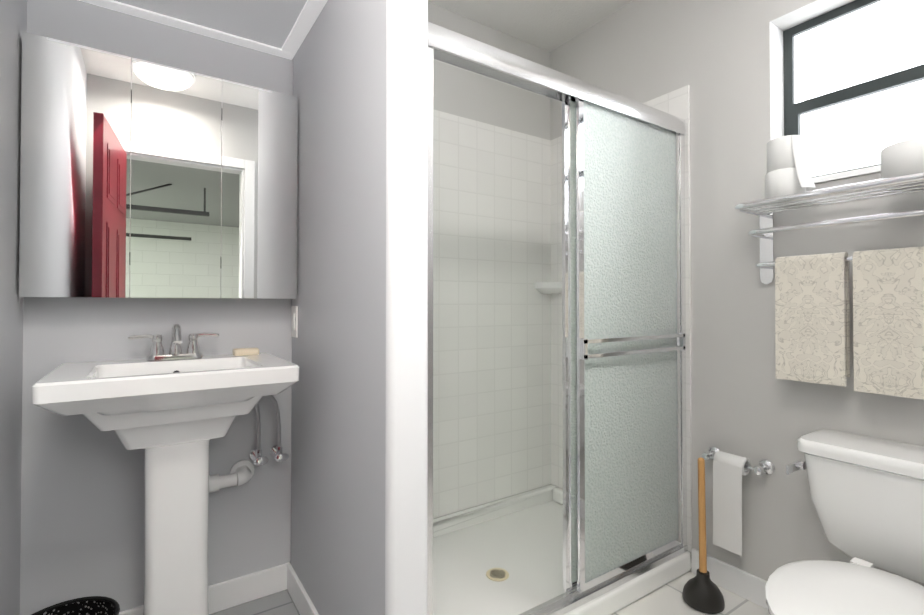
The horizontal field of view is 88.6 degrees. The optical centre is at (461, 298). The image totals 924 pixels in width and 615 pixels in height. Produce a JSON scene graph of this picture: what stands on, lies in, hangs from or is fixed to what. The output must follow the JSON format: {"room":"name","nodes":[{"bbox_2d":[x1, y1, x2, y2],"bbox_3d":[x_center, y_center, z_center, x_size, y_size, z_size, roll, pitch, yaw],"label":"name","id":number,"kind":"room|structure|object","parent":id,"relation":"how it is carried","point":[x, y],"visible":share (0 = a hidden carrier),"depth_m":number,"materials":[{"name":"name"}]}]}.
{"room":"bathroom","nodes":[
{"label":"bathroom","id":0,"kind":"room"},
{"bbox_2d":[0,0,26,614],"bbox_3d":[-0.792,-0.148,0.562,0.100,2.470,2.150,0,-1,-34],"label":"wall","id":1,"kind":"structure","parent":0,"point":[13,19],"depth_m":1.26,"materials":[{"name":"grey paint"}]},
{"bbox_2d":[79,0,327,59],"bbox_3d":[-0.823,-1.150,1.396,0.763,0.444,0.549,0,-1,-34],"label":"ceiling","id":2,"kind":"structure","parent":0,"point":[280,28],"depth_m":1.57,"materials":[{"name":"grey paint"}]},
{"bbox_2d":[20,0,550,614],"bbox_3d":[-0.431,-0.129,2.038,2.145,2.470,0.100,0,-1,-34],"label":"wall","id":3,"kind":"structure","parent":0,"point":[82,506],"depth_m":1.55,"materials":[{"name":"grey paint"}]},
{"bbox_2d":[19,31,297,298],"bbox_3d":[-0.946,-0.372,1.572,0.754,0.743,0.104,0,-1,-34],"label":"medicine cabinet mirror","id":4,"kind":"object","parent":3,"relation":"attached to","point":[139,178],"visible":1,"depth_m":1.49,"materials":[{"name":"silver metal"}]},
{"bbox_2d":[119,564,282,614],"bbox_3d":[-0.965,1.053,1.595,0.720,0.095,0.016,0,-1,-34],"label":"baseboard","id":5,"kind":"structure","parent":3,"relation":"attached to","point":[227,594],"depth_m":1.71,"materials":[{"name":"white"}]},
{"bbox_2d":[433,85,691,551],"bbox_3d":[0.183,0.076,1.905,1.267,1.894,0.798,0,-1,-34],"label":"shower tile surround","id":6,"kind":"object","parent":3,"relation":"attached to","point":[497,340],"visible":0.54,"depth_m":2.35,"materials":[{"name":"white tile"}]},
{"bbox_2d":[535,282,561,293],"bbox_3d":[0.468,-0.054,2.498,0.115,0.060,0.115,0,-1,-34],"label":"corner shelf","id":7,"kind":"object","parent":6,"relation":"attached to","point":[548,287],"visible":0.92,"depth_m":2.48,"materials":[{"name":"white ceramic"}]},
{"bbox_2d":[291,0,427,614],"bbox_3d":[-0.368,-0.136,1.491,0.110,2.470,0.880,0,-1,-34],"label":"wall","id":8,"kind":"structure","parent":0,"point":[359,464],"depth_m":1.23,"materials":[{"name":"grey paint"}]},
{"bbox_2d":[291,306,297,337],"bbox_3d":[-0.627,0.087,1.766,0.010,0.116,0.072,0,-1,-34],"label":"switch plate","id":9,"kind":"object","parent":8,"relation":"attached to","point":[294,321],"visible":1,"depth_m":1.75,"materials":[{"name":"white plastic"}]},
{"bbox_2d":[283,562,318,614],"bbox_3d":[-0.416,1.051,1.437,0.013,0.095,0.893,0,-1,-34],"label":"baseboard","id":10,"kind":"structure","parent":8,"relation":"attached to","point":[304,605],"depth_m":1.68,"materials":[{"name":"white"}]},
{"bbox_2d":[427,22,687,614],"bbox_3d":[0.386,0.135,1.602,1.246,1.770,0.072,0,-1,-34],"label":"shower door frame","id":11,"kind":"object","parent":8,"relation":"attached to","point":[624,358],"visible":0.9,"depth_m":1.69,"materials":[{"name":"silver metal"}]},
{"bbox_2d":[209,570,768,614],"bbox_3d":[0.181,1.125,1.199,2.445,0.060,2.150,0,-1,-34],"label":"floor","id":12,"kind":"structure","parent":0,"point":[666,599],"depth_m":1.70,"materials":[{"name":"tile"}]},
{"bbox_2d":[31,596,119,614],"bbox_3d":[-1.010,0.958,1.190,0.243,0.272,0.243,0,-1,-34],"label":"trash bin","id":13,"kind":"object","parent":12,"relation":"on","point":[96,605],"visible":1,"depth_m":1.29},
{"bbox_2d":[32,353,299,614],"bbox_3d":[-0.825,0.648,1.425,0.649,0.900,0.455,0,-1,-34],"label":"pedestal sink","id":14,"kind":"object","parent":12,"relation":"on","point":[172,418],"visible":1,"depth_m":1.35,"materials":[{"name":"white ceramic"}]},
{"bbox_2d":[128,324,218,360],"bbox_3d":[-0.917,0.140,1.521,0.257,0.116,0.140,0,-1,-34],"label":"faucet","id":15,"kind":"object","parent":14,"relation":"on","point":[157,353],"visible":1,"depth_m":1.53,"materials":[{"name":"silver metal"}]},
{"bbox_2d":[232,348,258,355],"bbox_3d":[-0.767,0.190,1.682,0.083,0.022,0.049,0,-1,-34],"label":"soap bar","id":16,"kind":"object","parent":14,"relation":"on","point":[243,351],"visible":0.96,"depth_m":1.66,"materials":[{"name":"beige"}]},
{"bbox_2d":[433,485,691,614],"bbox_3d":[0.183,1.051,1.893,1.295,0.105,0.826,0,-1,-34],"label":"shower pan","id":17,"kind":"object","parent":12,"relation":"on","point":[518,538],"visible":0.52,"depth_m":1.91,"materials":[{"name":"white plastic"}]},
{"bbox_2d":[486,568,508,580],"bbox_3d":[0.137,1.065,1.827,0.090,0.005,0.090,0,-1,-34],"label":"shower drain","id":18,"kind":"object","parent":17,"relation":"in","point":[497,574],"visible":1,"depth_m":1.82,"materials":[{"name":"beige metal"}]},
{"bbox_2d":[682,457,724,613],"bbox_3d":[0.872,0.839,1.715,0.136,0.524,0.136,0,-1,-34],"label":"plunger","id":19,"kind":"object","parent":12,"relation":"on","point":[701,592],"visible":1,"depth_m":1.70,"materials":[{"name":"grey rubber"}]},
{"bbox_2d":[765,429,923,614],"bbox_3d":[1.018,0.756,1.142,0.726,0.676,0.502,0,-1,-34],"label":"toilet","id":20,"kind":"object","parent":12,"relation":"on","point":[867,495],"visible":1,"depth_m":1.26,"materials":[{"name":"white ceramic"}]},
{"bbox_2d":[428,0,632,51],"bbox_3d":[0.181,-1.405,1.232,2.445,0.060,2.150,0,-1,-34],"label":"ceiling","id":21,"kind":"structure","parent":0,"point":[549,25],"depth_m":2.28,"materials":[{"name":"white paint"}]},
{"bbox_2d":[550,0,923,585],"bbox_3d":[1.113,-0.132,1.841,0.200,2.470,2.150,0,-1,-34],"label":"wall","id":22,"kind":"structure","parent":0,"point":[723,60],"depth_m":1.76,"materials":[{"name":"grey paint"}]},
{"bbox_2d":[692,548,767,608],"bbox_3d":[1.237,1.051,1.450,0.015,0.095,1.108,0,-1,-34],"label":"baseboard","id":23,"kind":"structure","parent":22,"relation":"attached to","point":[746,585],"depth_m":1.77,"materials":[{"name":"white"}]},
{"bbox_2d":[702,446,774,555],"bbox_3d":[0.995,0.739,1.736,0.100,0.336,0.239,0,-1,-34],"label":"toilet paper holder","id":24,"kind":"object","parent":22,"relation":"attached to","point":[729,470],"visible":0.98,"depth_m":1.71,"materials":[{"name":"white paper"}]},
{"bbox_2d":[734,172,923,284],"bbox_3d":[1.153,-0.188,1.381,0.245,0.270,0.634,0,-1,-34],"label":"shelf","id":25,"kind":"object","parent":22,"relation":"attached to","point":[764,210],"visible":0.98,"depth_m":1.42,"materials":[{"name":"silver metal"}]},
{"bbox_2d":[765,135,815,198],"bbox_3d":[1.063,-0.415,1.534,0.112,0.205,0.143,0,-1,-34],"label":"toilet paper rolls","id":26,"kind":"object","parent":25,"relation":"on","point":[788,172],"visible":0.77,"depth_m":1.50,"materials":[{"name":"white paper"}]},
{"bbox_2d":[775,252,849,385],"bbox_3d":[1.105,0.063,1.500,0.049,0.402,0.185,0,-1,-34],"label":"hanging towel","id":27,"kind":"object","parent":25,"relation":"hanging from","point":[812,325],"visible":1,"depth_m":1.48,"materials":[{"name":"beige fabric"}]},
{"bbox_2d":[853,246,923,398],"bbox_3d":[1.213,0.066,1.339,0.050,0.412,0.160,0,-1,-34],"label":"hanging towel","id":28,"kind":"object","parent":25,"relation":"hanging from","point":[888,317],"visible":1,"depth_m":1.33,"materials":[{"name":"beige fabric"}]},
{"bbox_2d":[881,137,923,178],"bbox_3d":[1.228,-0.364,1.270,0.156,0.098,0.156,0,-1,-34],"label":"toilet paper roll","id":29,"kind":"object","parent":25,"relation":"on","point":[904,157],"visible":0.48,"depth_m":1.24,"materials":[{"name":"white paper"}]},
{"bbox_2d":[783,0,923,183],"bbox_3d":[1.373,-0.687,1.450,0.211,0.608,0.698,0,-1,-34],"label":"window","id":30,"kind":"structure","parent":22,"relation":"in","point":[853,88],"depth_m":1.58,"materials":[{"name":"white glass"}]}
]}

